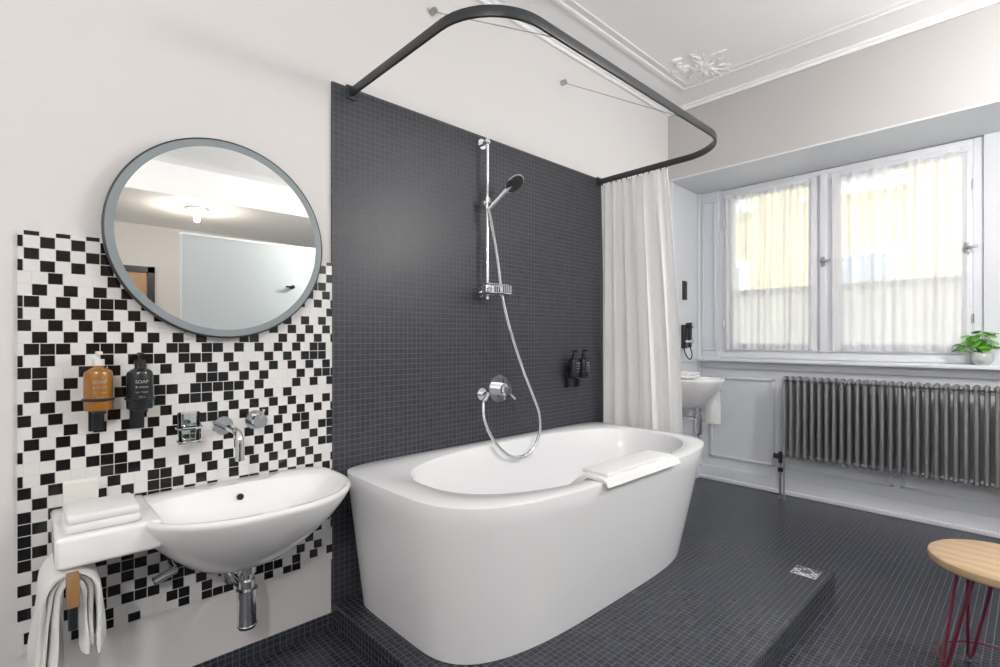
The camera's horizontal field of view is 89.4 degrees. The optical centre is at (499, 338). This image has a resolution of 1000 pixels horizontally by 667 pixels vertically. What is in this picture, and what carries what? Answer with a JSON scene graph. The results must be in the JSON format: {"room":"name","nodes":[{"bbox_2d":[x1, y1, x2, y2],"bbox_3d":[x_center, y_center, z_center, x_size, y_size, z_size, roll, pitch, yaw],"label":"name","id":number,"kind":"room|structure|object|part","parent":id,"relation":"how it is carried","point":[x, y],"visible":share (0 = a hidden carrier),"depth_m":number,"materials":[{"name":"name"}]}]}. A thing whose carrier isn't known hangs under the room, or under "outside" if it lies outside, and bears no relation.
{"room":"bathroom","nodes":[
{"label":"bathroom","id":0,"kind":"room"},
{"bbox_2d":[0,0,667,666],"bbox_3d":[-0.397,-0.314,2.547,6.320,3.067,0.150,0,0,-43],"label":"wall","id":1,"kind":"structure","parent":0,"point":[87,87],"depth_m":1.86,"materials":[{"name":"white paint"}]},
{"bbox_2d":[17,229,331,656],"bbox_3d":[-1.063,0.304,1.808,0.962,1.250,0.010,0,0,-43],"label":"tile panel","id":2,"kind":"object","parent":1,"relation":"attached to","point":[72,306],"visible":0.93,"depth_m":1.67,"materials":[{"name":"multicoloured tile"}]},
{"bbox_2d":[66,571,79,630],"bbox_3d":[-1.205,0.670,1.410,0.044,0.140,0.375,0,0,-43],"label":"towel bar","id":3,"kind":"object","parent":2,"relation":"attached to","point":[72,578],"visible":0.67,"depth_m":1.28,"materials":[{"name":"brown wood"}]},
{"bbox_2d":[27,553,105,666],"bbox_3d":[-1.193,0.795,1.393,0.164,0.388,0.240,0,0,-43],"label":"hand towel","id":4,"kind":"object","parent":3,"relation":"hanging from","point":[45,646],"visible":0.78,"depth_m":1.34,"materials":[{"name":"white fabric"}]},
{"bbox_2d":[81,351,114,430],"bbox_3d":[-1.242,0.164,1.561,0.084,0.252,0.105,0,0,-43],"label":"soap dispenser","id":5,"kind":"object","parent":2,"relation":"attached to","point":[98,398],"visible":1,"depth_m":1.53,"materials":[{"name":"orange plastic"}]},
{"bbox_2d":[124,352,155,428],"bbox_3d":[-1.166,0.169,1.633,0.084,0.252,0.105,0,0,-43],"label":"soap dispenser","id":6,"kind":"object","parent":2,"relation":"attached to","point":[140,397],"visible":1,"depth_m":1.60,"materials":[{"name":"black plastic"}]},
{"bbox_2d":[175,411,202,443],"bbox_3d":[-1.066,0.300,1.726,0.082,0.100,0.106,0,0,-43],"label":"holder","id":7,"kind":"object","parent":2,"relation":"attached to","point":[185,424],"visible":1,"depth_m":1.71,"materials":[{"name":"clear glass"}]},
{"bbox_2d":[212,408,267,461],"bbox_3d":[-0.900,0.334,1.808,0.179,0.152,0.214,0,0,-43],"label":"faucet","id":8,"kind":"object","parent":2,"relation":"attached to","point":[254,419],"visible":1,"depth_m":1.83,"materials":[{"name":"silver metal"}]},
{"bbox_2d":[50,467,350,630],"bbox_3d":[-0.884,0.749,1.629,0.834,0.471,0.493,0,0,-43],"label":"washbasin","id":9,"kind":"object","parent":1,"relation":"attached to","point":[230,528],"visible":0.98,"depth_m":1.59,"materials":[{"name":"white ceramic"}]},
{"bbox_2d":[63,477,98,504],"bbox_3d":[-1.247,0.466,1.503,0.080,0.090,0.038,0,0,-43],"label":"greeting card","id":10,"kind":"object","parent":9,"relation":"on","point":[87,488],"visible":0.64,"depth_m":1.49,"materials":[{"name":"white paper"}]},
{"bbox_2d":[60,493,140,534],"bbox_3d":[-1.128,0.488,1.427,0.167,0.047,0.175,0,0,-43],"label":"towels","id":11,"kind":"object","parent":9,"relation":"on","point":[107,511],"visible":1,"depth_m":1.39,"materials":[{"name":"white fabric"}]},
{"bbox_2d":[101,137,321,337],"bbox_3d":[-0.997,-0.358,1.833,0.710,0.710,0.045,0,0,-43],"label":"round mirror","id":12,"kind":"object","parent":1,"relation":"attached to","point":[210,237],"visible":1,"depth_m":1.78,"materials":[{"name":"grey mirror"}]},
{"bbox_2d":[192,465,699,666],"bbox_3d":[-0.430,1.165,2.400,6.070,0.110,0.018,0,0,-43],"label":"baseboard","id":13,"kind":"structure","parent":1,"relation":"attached to","point":[242,655],"depth_m":1.97,"materials":[{"name":"tile"}]},
{"bbox_2d":[331,81,602,627],"bbox_3d":[-0.004,0.065,2.807,1.951,2.310,0.012,0,0,-43],"label":"mosaic tile panel","id":14,"kind":"object","parent":1,"relation":"attached to","point":[415,342],"visible":0.64,"depth_m":2.53,"materials":[{"name":"tile"}]},
{"bbox_2d":[489,375,515,402],"bbox_3d":[0.024,0.275,2.764,0.156,0.156,0.088,0,0,-43],"label":"mixer valve","id":15,"kind":"object","parent":14,"relation":"attached to","point":[500,388],"visible":0.99,"depth_m":2.76,"materials":[{"name":"silver metal"}]},
{"bbox_2d":[476,137,541,458],"bbox_3d":[0.069,-0.216,2.693,0.400,1.708,0.182,0,0,-23],"label":"shower rail","id":16,"kind":"object","parent":14,"relation":"attached to","point":[514,182],"visible":1,"depth_m":2.66,"materials":[{"name":"silver metal"}]},
{"bbox_2d":[564,350,579,387],"bbox_3d":[0.454,0.189,3.161,0.080,0.242,0.102,0,0,-43],"label":"soap dispenser","id":17,"kind":"object","parent":14,"relation":"attached to","point":[571,371],"visible":1,"depth_m":3.14,"materials":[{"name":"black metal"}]},
{"bbox_2d":[574,350,589,386],"bbox_3d":[0.527,0.189,3.230,0.080,0.242,0.102,0,0,-43],"label":"soap dispenser","id":18,"kind":"object","parent":14,"relation":"attached to","point":[584,362],"visible":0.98,"depth_m":3.20,"materials":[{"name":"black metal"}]},
{"bbox_2d":[346,4,716,186],"bbox_3d":[0.314,-1.333,2.488,1.856,0.596,0.912,0,0,-43],"label":"curtain rod","id":19,"kind":"object","parent":1,"relation":"attached to","point":[489,10],"visible":1,"depth_m":1.95,"materials":[{"name":"black metal"}]},
{"bbox_3d":[0.314,-1.333,2.488,1.856,0.596,0.912,0,0,-43],"label":"rail","id":20,"kind":"part","parent":19,"relation":"part of","materials":[{"name":"grey metal"}]},
{"bbox_2d":[669,182,701,464],"bbox_3d":[1.583,-0.083,4.292,0.544,2.385,0.030,0,0,-43],"label":"wall","id":21,"kind":"structure","parent":1,"relation":"attached to","point":[686,205],"depth_m":4.34,"materials":[{"name":"white paint"}]},
{"bbox_2d":[681,377,724,434],"bbox_3d":[1.575,0.538,4.032,0.474,0.447,0.373,0,0,-43],"label":"washbasin","id":22,"kind":"object","parent":1,"relation":"attached to","point":[696,392],"visible":0.76,"depth_m":3.94,"materials":[{"name":"white ceramic"}]},
{"bbox_2d":[681,371,700,378],"bbox_3d":[1.512,0.291,4.095,0.220,0.046,0.140,0,0,-43],"label":"towels","id":23,"kind":"object","parent":22,"relation":"on","point":[684,374],"visible":0.71,"depth_m":4.02,"materials":[{"name":"white fabric"}]},
{"bbox_2d":[477,0,999,115],"bbox_3d":[0.837,-1.827,0.653,5.514,0.040,4.300,0,0,-43],"label":"trim","id":24,"kind":"structure","parent":1,"relation":"attached to","point":[964,9],"depth_m":3.17,"materials":[{"name":"white paint"}]},
{"bbox_2d":[237,477,999,666],"bbox_3d":[1.746,1.270,0.204,6.420,0.100,6.400,0,0,-43],"label":"floor","id":25,"kind":"structure","parent":0,"point":[889,605],"depth_m":2.47,"materials":[{"name":"tile"}]},
{"bbox_2d":[333,529,834,666],"bbox_3d":[0.452,1.170,2.281,1.891,0.100,1.378,0,0,-43],"label":"platform","id":26,"kind":"object","parent":25,"relation":"on","point":[719,602],"visible":0.61,"depth_m":2.02,"materials":[{"name":"tile"}]},
{"bbox_2d":[347,422,703,664],"bbox_3d":[0.273,0.832,2.422,1.804,0.574,0.907,0,0,-43],"label":"bathtub","id":27,"kind":"object","parent":26,"relation":"on","point":[472,553],"visible":0.94,"depth_m":1.89,"materials":[{"name":"white ceramic"}]},
{"bbox_2d":[570,450,679,487],"bbox_3d":[0.539,0.572,2.168,0.573,0.107,0.225,0,0,-43],"label":"bath mat","id":28,"kind":"object","parent":27,"relation":"on","point":[614,472],"visible":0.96,"depth_m":2.07,"materials":[{"name":"white fabric"}]},
{"bbox_2d":[790,565,821,579],"bbox_3d":[1.470,1.120,2.426,0.110,0.003,0.110,0,0,-43],"label":"floor drain","id":29,"kind":"object","parent":26,"relation":"on","point":[800,570],"visible":1,"depth_m":2.42,"materials":[{"name":"silver metal"}]},
{"bbox_2d":[773,376,999,499],"bbox_3d":[2.833,0.749,3.211,0.211,0.942,1.990,0,0,-43],"label":"radiator","id":30,"kind":"object","parent":25,"relation":"on","point":[822,418],"visible":1,"depth_m":3.40,"materials":[{"name":"silver metal"}]},
{"bbox_2d":[927,539,999,666],"bbox_3d":[1.737,0.991,1.743,0.404,0.452,0.404,0,0,-43],"label":"wooden stool","id":31,"kind":"object","parent":25,"relation":"on","point":[977,561],"visible":1,"depth_m":1.80,"materials":[{"name":"brown wood"}]},
{"bbox_2d":[600,167,682,433],"bbox_3d":[0.896,0.012,3.205,0.090,2.117,0.609,0,0,-43],"label":"shower curtain","id":32,"kind":"object","parent":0,"point":[642,360],"depth_m":3.21,"materials":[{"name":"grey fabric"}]},
{"bbox_2d":[682,281,686,299],"bbox_3d":[1.563,-0.410,4.266,0.070,0.160,0.017,0,0,-43],"label":"wall switch","id":33,"kind":"object","parent":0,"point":[684,283],"visible":1,"depth_m":4.25,"materials":[{"name":"black plastic"}]},
{"bbox_2d":[497,0,976,105],"bbox_3d":[1.746,-1.907,0.204,6.420,0.120,6.400,0,0,-43],"label":"ceiling","id":34,"kind":"structure","parent":0,"point":[666,31],"depth_m":2.99,"materials":[{"name":"white paint"}]},
{"bbox_2d":[670,49,731,84],"bbox_3d":[1.383,-1.842,3.424,0.470,0.022,0.390,0,0,-43],"label":"ornament","id":35,"kind":"object","parent":34,"relation":"attached to","point":[701,67],"depth_m":3.41,"materials":[{"name":"white paint"}]},
{"bbox_2d":[668,2,999,517],"bbox_3d":[3.777,-0.314,2.121,0.775,3.067,6.200,0,0,-43],"label":"wall","id":36,"kind":"structure","parent":0,"point":[938,84],"depth_m":3.35,"materials":[{"name":"white paint"}]},
{"bbox_2d":[681,322,694,359],"bbox_3d":[1.573,0.018,4.219,0.060,0.314,0.100,0,0,-43],"label":"hair dryer","id":37,"kind":"object","parent":36,"relation":"attached to","point":[687,341],"visible":1,"depth_m":4.21,"materials":[{"name":"black plastic"}]},
{"bbox_2d":[702,390,722,423],"bbox_3d":[1.729,0.560,4.243,0.078,0.280,0.278,0,0,-43],"label":"hand towel","id":38,"kind":"object","parent":36,"relation":"hanging from","point":[712,408],"visible":0.69,"depth_m":4.17,"materials":[{"name":"white fabric"}]},
{"bbox_2d":[698,357,999,370],"bbox_3d":[3.649,0.175,2.461,0.145,0.029,5.470,0,0,-43],"label":"window sill","id":39,"kind":"structure","parent":36,"relation":"attached to","point":[752,360],"depth_m":3.55,"materials":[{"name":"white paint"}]},
{"bbox_2d":[952,331,999,364],"bbox_3d":[2.959,0.055,3.140,0.120,0.212,0.232,0,0,-43],"label":"potted plant","id":40,"kind":"object","parent":39,"relation":"on","point":[982,356],"visible":0.99,"depth_m":3.11,"materials":[{"name":"green plant"}]},
{"bbox_2d":[700,463,999,538],"bbox_3d":[3.892,1.160,2.218,0.034,0.120,6.182,0,0,-43],"label":"baseboard","id":41,"kind":"structure","parent":36,"relation":"attached to","point":[975,523],"depth_m":3.59,"materials":[{"name":"white paint"}]},
{"bbox_2d":[701,201,999,504],"bbox_3d":[3.898,-0.090,2.222,0.020,2.220,6.180,0,0,-43],"label":"trim","id":42,"kind":"structure","parent":36,"relation":"attached to","point":[900,371],"depth_m":3.81,"materials":[{"name":"white paint"}]},
{"bbox_2d":[719,136,983,363],"bbox_3d":[2.530,-0.548,3.833,0.298,1.457,1.660,0,0,-43],"label":"window","id":43,"kind":"structure","parent":36,"relation":"in","point":[822,350],"depth_m":3.76,"materials":[{"name":"white paint"}]},
{"bbox_2d":[725,180,815,350],"bbox_3d":[2.153,-0.558,4.065,0.026,1.294,0.675,0,0,-43],"label":"curtain","id":44,"kind":"object","parent":43,"relation":"hanging from","point":[770,232],"visible":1,"depth_m":4.03,"materials":[{"name":"white fabric"}]},
{"bbox_2d":[831,149,968,352],"bbox_3d":[2.713,-0.558,3.472,0.026,1.294,0.755,0,0,-43],"label":"curtain","id":45,"kind":"object","parent":43,"relation":"hanging from","point":[899,230],"visible":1,"depth_m":3.44,"materials":[{"name":"white fabric"}]}
]}

